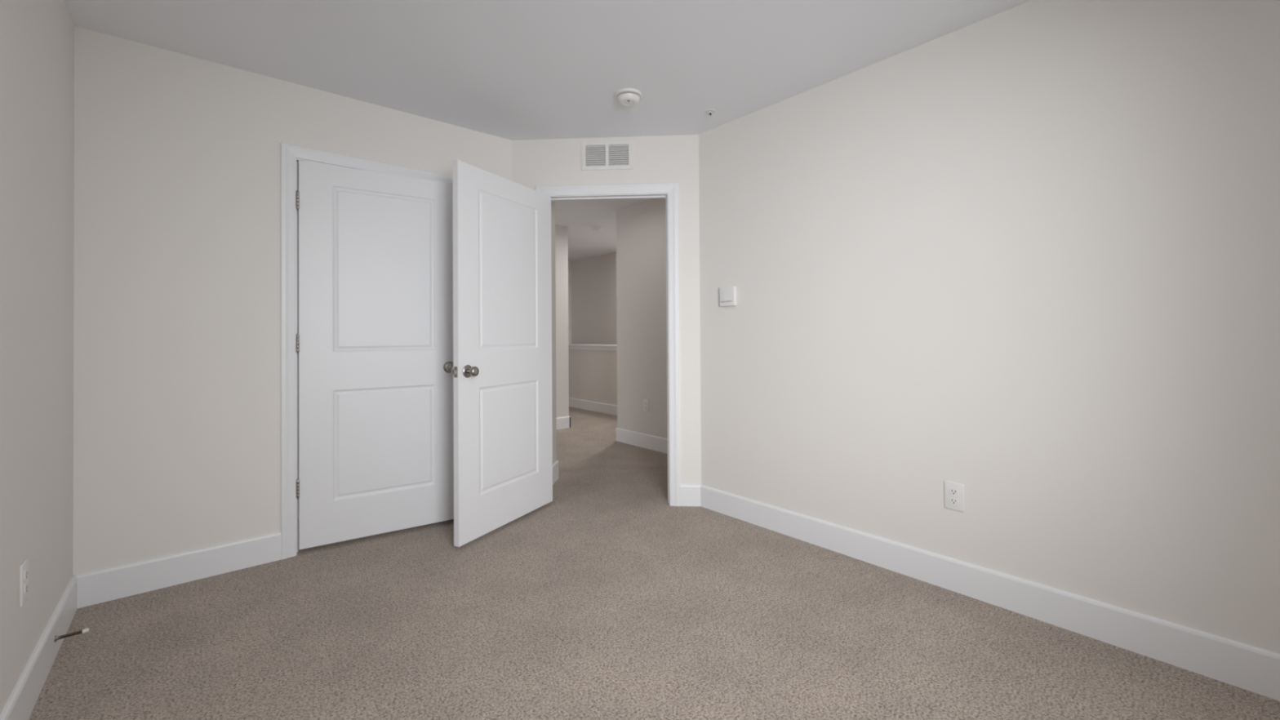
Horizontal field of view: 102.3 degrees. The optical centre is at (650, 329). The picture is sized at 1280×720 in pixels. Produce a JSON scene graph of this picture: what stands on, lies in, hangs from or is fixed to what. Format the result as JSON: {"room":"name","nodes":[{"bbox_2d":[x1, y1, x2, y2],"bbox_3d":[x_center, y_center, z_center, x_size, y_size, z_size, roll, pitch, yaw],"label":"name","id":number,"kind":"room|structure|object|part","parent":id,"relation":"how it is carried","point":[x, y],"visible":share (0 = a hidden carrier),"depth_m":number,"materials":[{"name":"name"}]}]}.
{"room":"empty bedroom","nodes":[
{"label":"empty bedroom","id":0,"kind":"room"},
{"bbox_2d":[0,0,74,715],"bbox_3d":[-1.508,-0.074,1.039,0.115,2.440,4.881,0,-1,-41],"label":"wall","id":1,"kind":"structure","parent":0,"point":[37,37],"depth_m":1.62,"materials":[{"name":"paint"}]},
{"bbox_2d":[18,557,28,607],"bbox_3d":[-1.857,0.748,1.528,0.009,0.120,0.078,0,-1,-41],"label":"electrical outlet","id":2,"kind":"object","parent":1,"relation":"attached to","point":[24,567],"visible":1,"depth_m":1.51,"materials":[{"name":"white plastic"}]},
{"bbox_2d":[24,582,28,594],"bbox_3d":[-1.855,0.768,1.529,0.004,0.027,0.035,0,-1,-41],"label":"receptacle","id":3,"kind":"object","parent":2,"relation":"attached to","point":[26,584],"depth_m":1.53,"materials":[{"name":"white plastic"}]},
{"bbox_2d":[24,568,28,580],"bbox_3d":[-1.855,0.728,1.530,0.004,0.027,0.035,0,-1,-41],"label":"receptacle","id":4,"kind":"object","parent":2,"relation":"attached to","point":[26,571],"depth_m":1.53,"materials":[{"name":"white plastic"}]},
{"bbox_2d":[0,574,77,719],"bbox_3d":[-1.159,1.073,0.740,0.014,0.138,3.766,0,-1,-41],"label":"baseboard","id":5,"kind":"structure","parent":1,"relation":"attached to","point":[20,705],"depth_m":1.67,"materials":[{"name":"paint"}]},
{"bbox_2d":[54,628,88,642],"bbox_3d":[-2.061,1.085,1.837,0.082,0.022,0.022,0,-1,-41],"label":"door stop","id":6,"kind":"object","parent":5,"relation":"attached to","point":[85,630],"visible":1,"depth_m":1.83,"materials":[{"name":"grey metal"}]},
{"bbox_2d":[72,26,511,575],"bbox_3d":[-1.712,-0.057,2.856,1.981,2.440,0.115,0,-1,-41],"label":"wall","id":7,"kind":"structure","parent":0,"point":[177,245],"depth_m":2.39,"materials":[{"name":"paint"}]},
{"bbox_2d":[74,531,281,608],"bbox_3d":[-1.661,1.093,2.798,1.981,0.138,0.014,0,-1,-41],"label":"baseboard","id":8,"kind":"structure","parent":7,"relation":"attached to","point":[106,584],"depth_m":2.34,"materials":[{"name":"paint"}]},
{"bbox_2d":[280,142,453,559],"bbox_3d":[-1.553,0.105,2.983,0.972,2.116,0.133,0,-1,-41],"label":"trim","id":9,"kind":"structure","parent":7,"relation":"attached to","point":[291,154],"depth_m":2.64,"materials":[{"name":"paint"}]},
{"bbox_2d":[296,160,453,550],"bbox_3d":[-1.502,0.128,2.912,0.826,2.018,0.167,0,-1,-34],"label":"door","id":10,"kind":"structure","parent":7,"relation":"in","point":[375,337],"depth_m":2.86,"materials":[{"name":"paint"}]},
{"bbox_3d":[-1.188,0.225,3.058,0.055,0.055,0.058,0,-1,-34],"label":"knob","id":11,"kind":"part","parent":10,"relation":"part of","materials":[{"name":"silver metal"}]},
{"bbox_2d":[297,165,298,519],"bbox_3d":[-2.110,-0.050,3.308,1.981,2.440,0.080,0,-1,-41],"label":"wall","id":12,"kind":"structure","parent":0,"point":[298,166],"depth_m":3.19,"materials":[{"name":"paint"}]},
{"bbox_2d":[64,0,1031,261],"bbox_3d":[-0.637,-1.332,4.289,6.087,0.120,8.950,0,-1,-41],"label":"ceiling","id":13,"kind":"structure","parent":0,"point":[509,69],"depth_m":2.37,"materials":[{"name":"white paint"}]},
{"bbox_2d":[589,225,603,231],"bbox_3d":[-0.666,-1.234,6.295,0.170,0.041,0.170,0,-1,-41],"label":"smoke detector","id":14,"kind":"object","parent":13,"relation":"attached to","point":[596,228],"visible":1,"depth_m":6.25,"materials":[{"name":"white plastic"}]},
{"bbox_2d":[614,88,642,106],"bbox_3d":[-0.123,-1.264,2.826,0.148,0.047,0.148,0,-1,-41],"label":"smoke detector","id":15,"kind":"object","parent":13,"relation":"attached to","point":[625,96],"visible":1,"depth_m":2.79,"materials":[{"name":"white plastic"}]},
{"bbox_2d":[704,108,715,117],"bbox_3d":[0.349,-1.272,3.042,0.064,0.034,0.064,-1,-1,29],"label":"sprinkler head","id":16,"kind":"object","parent":13,"relation":"attached to","point":[709,111],"visible":1,"depth_m":3.04},
{"bbox_2d":[551,201,556,464],"bbox_3d":[-0.823,-0.054,3.816,0.120,2.440,0.479,0,0,4],"label":"wall","id":17,"kind":"structure","parent":0,"point":[553,203],"depth_m":3.99,"materials":[{"name":"paint"}]},
{"bbox_2d":[552,460,559,484],"bbox_3d":[-0.747,1.096,3.819,0.014,0.138,0.473,0,0,4],"label":"baseboard","id":18,"kind":"structure","parent":17,"relation":"attached to","point":[555,466],"depth_m":3.95,"materials":[{"name":"paint"}]},
{"bbox_2d":[555,224,568,417],"bbox_3d":[-2.921,-0.019,6.330,2.785,2.440,2.640,0,-1,-41],"label":"wall","id":19,"kind":"structure","parent":0,"point":[561,232],"depth_m":6.20,"materials":[{"name":"paint"}]},
{"bbox_2d":[556,416,570,429],"bbox_3d":[-2.797,1.130,6.200,2.799,0.138,2.334,0,-1,-41],"label":"baseboard","id":20,"kind":"structure","parent":19,"relation":"attached to","point":[562,422],"depth_m":6.19,"materials":[{"name":"paint"}]},
{"bbox_2d":[568,261,571,343],"bbox_3d":[-2.078,-0.004,8.725,1.645,2.440,0.120,0,-1,-41],"label":"wall","id":21,"kind":"structure","parent":0,"point":[569,262],"depth_m":9.20,"materials":[{"name":"paint"}]},
{"bbox_2d":[568,349,617,415],"bbox_3d":[-0.266,0.727,7.019,0.129,0.925,4.900,0,-1,-41],"label":"wall","id":22,"kind":"structure","parent":0,"point":[593,374],"depth_m":7.60,"materials":[{"name":"paint"}]},
{"bbox_2d":[568,343,617,351],"bbox_3d":[-0.191,0.250,6.945,0.165,0.075,4.680,0,-1,-41],"label":"half wall cap","id":23,"kind":"object","parent":22,"relation":"on","point":[571,346],"depth_m":7.57,"materials":[{"name":"paint"}]},
{"bbox_2d":[571,252,617,344],"bbox_3d":[0.679,-0.038,6.929,0.120,2.440,6.500,0,-1,-41],"label":"wall","id":24,"kind":"structure","parent":0,"point":[593,279],"depth_m":8.69,"materials":[{"name":"paint"}]},
{"bbox_2d":[511,134,701,484],"bbox_3d":[-0.300,-0.061,3.486,1.255,2.440,0.115,0,0,4],"label":"wall","id":25,"kind":"structure","parent":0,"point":[656,158],"depth_m":3.40,"materials":[{"name":"paint"}]},
{"bbox_2d":[582,140,632,170],"bbox_3d":[-0.292,-1.157,3.430,0.340,0.186,0.013,0,0,3],"label":"air vent","id":26,"kind":"object","parent":25,"relation":"attached to","point":[600,155],"visible":1,"depth_m":3.43,"materials":[{"name":"white plastic"}]},
{"bbox_3d":[-0.369,-1.156,3.436,0.133,0.137,0.010,0,0,4],"label":"louver panel","id":27,"kind":"part","parent":26,"relation":"part of","materials":[{"name":"white plastic"}]},
{"bbox_3d":[-0.214,-1.157,3.426,0.133,0.137,0.010,0,0,4],"label":"louver panel","id":28,"kind":"part","parent":26,"relation":"part of","materials":[{"name":"white plastic"}]},
{"bbox_2d":[535,182,679,506],"bbox_3d":[-0.288,0.098,3.484,0.953,2.122,0.149,0,0,4],"label":"door frame","id":29,"kind":"structure","parent":25,"relation":"attached to","point":[668,191],"depth_m":3.39,"materials":[{"name":"paint"}]},
{"bbox_2d":[451,160,552,546],"bbox_3d":[-0.851,0.123,3.075,0.167,2.028,0.838,-1,-1,25],"label":"door","id":30,"kind":"structure","parent":29,"relation":"attached to","point":[501,371],"depth_m":2.98,"materials":[{"name":"paint"}]},
{"bbox_3d":[-1.025,0.223,2.705,0.025,0.057,0.003,-1,-1,25],"label":"latch plate","id":31,"kind":"part","parent":30,"relation":"part of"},
{"bbox_3d":[-0.948,0.222,2.741,0.058,0.055,0.055,-1,-1,25],"label":"knob","id":32,"kind":"part","parent":30,"relation":"part of","materials":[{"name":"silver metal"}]},
{"bbox_2d":[680,484,700,506],"bbox_3d":[-0.297,1.090,3.412,1.255,0.138,0.014,0,0,4],"label":"baseboard","id":33,"kind":"structure","parent":25,"relation":"attached to","point":[690,495],"depth_m":3.37,"materials":[{"name":"paint"}]},
{"bbox_2d":[616,198,667,438],"bbox_3d":[0.585,-0.058,4.473,0.115,2.440,2.738,0,-1,-41],"label":"wall","id":34,"kind":"structure","parent":0,"point":[641,228],"depth_m":5.16,"materials":[{"name":"paint"}]},
{"bbox_2d":[615,427,667,453],"bbox_3d":[0.583,1.093,4.464,0.129,0.138,2.752,0,-1,-41],"label":"baseboard","id":35,"kind":"structure","parent":34,"relation":"attached to","point":[656,443],"depth_m":5.13,"materials":[{"name":"paint"}]},
{"bbox_2d":[643,399,648,412],"bbox_3d":[-0.050,0.751,5.100,0.009,0.120,0.078,0,-1,-41],"label":"electrical outlet","id":36,"kind":"object","parent":34,"relation":"attached to","point":[646,402],"visible":1,"depth_m":5.09,"materials":[{"name":"white plastic"}]},
{"bbox_2d":[28,406,1279,719],"bbox_3d":[-0.620,1.228,4.268,6.087,0.120,8.950,0,-1,-41],"label":"floor","id":37,"kind":"structure","parent":0,"point":[607,599],"depth_m":1.91,"materials":[{"name":"carpet"}]},
{"bbox_2d":[698,0,1279,653],"bbox_3d":[1.355,-0.082,2.304,0.115,2.440,2.994,0,-1,-41],"label":"wall","id":38,"kind":"structure","parent":0,"point":[1025,256],"depth_m":2.04,"materials":[{"name":"paint"}]},
{"bbox_2d":[720,285,736,306],"bbox_3d":[0.477,-0.206,3.193,0.026,0.120,0.120,0,-1,-41],"label":"thermostat","id":39,"kind":"object","parent":38,"relation":"attached to","point":[727,294],"visible":1,"depth_m":3.17,"materials":[{"name":"white plastic"}]},
{"bbox_2d":[944,480,964,511],"bbox_3d":[1.321,0.726,2.247,0.009,0.120,0.078,0,-1,-41],"label":"electrical outlet","id":40,"kind":"object","parent":38,"relation":"attached to","point":[953,491],"visible":1,"depth_m":2.24,"materials":[{"name":"white plastic"}]},
{"bbox_2d":[949,497,958,504],"bbox_3d":[1.320,0.747,2.246,0.004,0.027,0.035,0,-1,-41],"label":"receptacle","id":41,"kind":"object","parent":40,"relation":"attached to","point":[953,500],"depth_m":2.24,"materials":[{"name":"white plastic"}]},
{"bbox_2d":[949,488,958,495],"bbox_3d":[1.320,0.706,2.246,0.004,0.027,0.035,0,-1,-41],"label":"receptacle","id":42,"kind":"object","parent":40,"relation":"attached to","point":[953,491],"depth_m":2.24,"materials":[{"name":"white plastic"}]},
{"bbox_2d":[700,484,1279,701],"bbox_3d":[1.276,1.069,2.294,0.014,0.138,2.879,0,-1,-41],"label":"baseboard","id":43,"kind":"structure","parent":38,"relation":"attached to","point":[1247,667],"depth_m":2.01,"materials":[{"name":"paint"}]}
]}

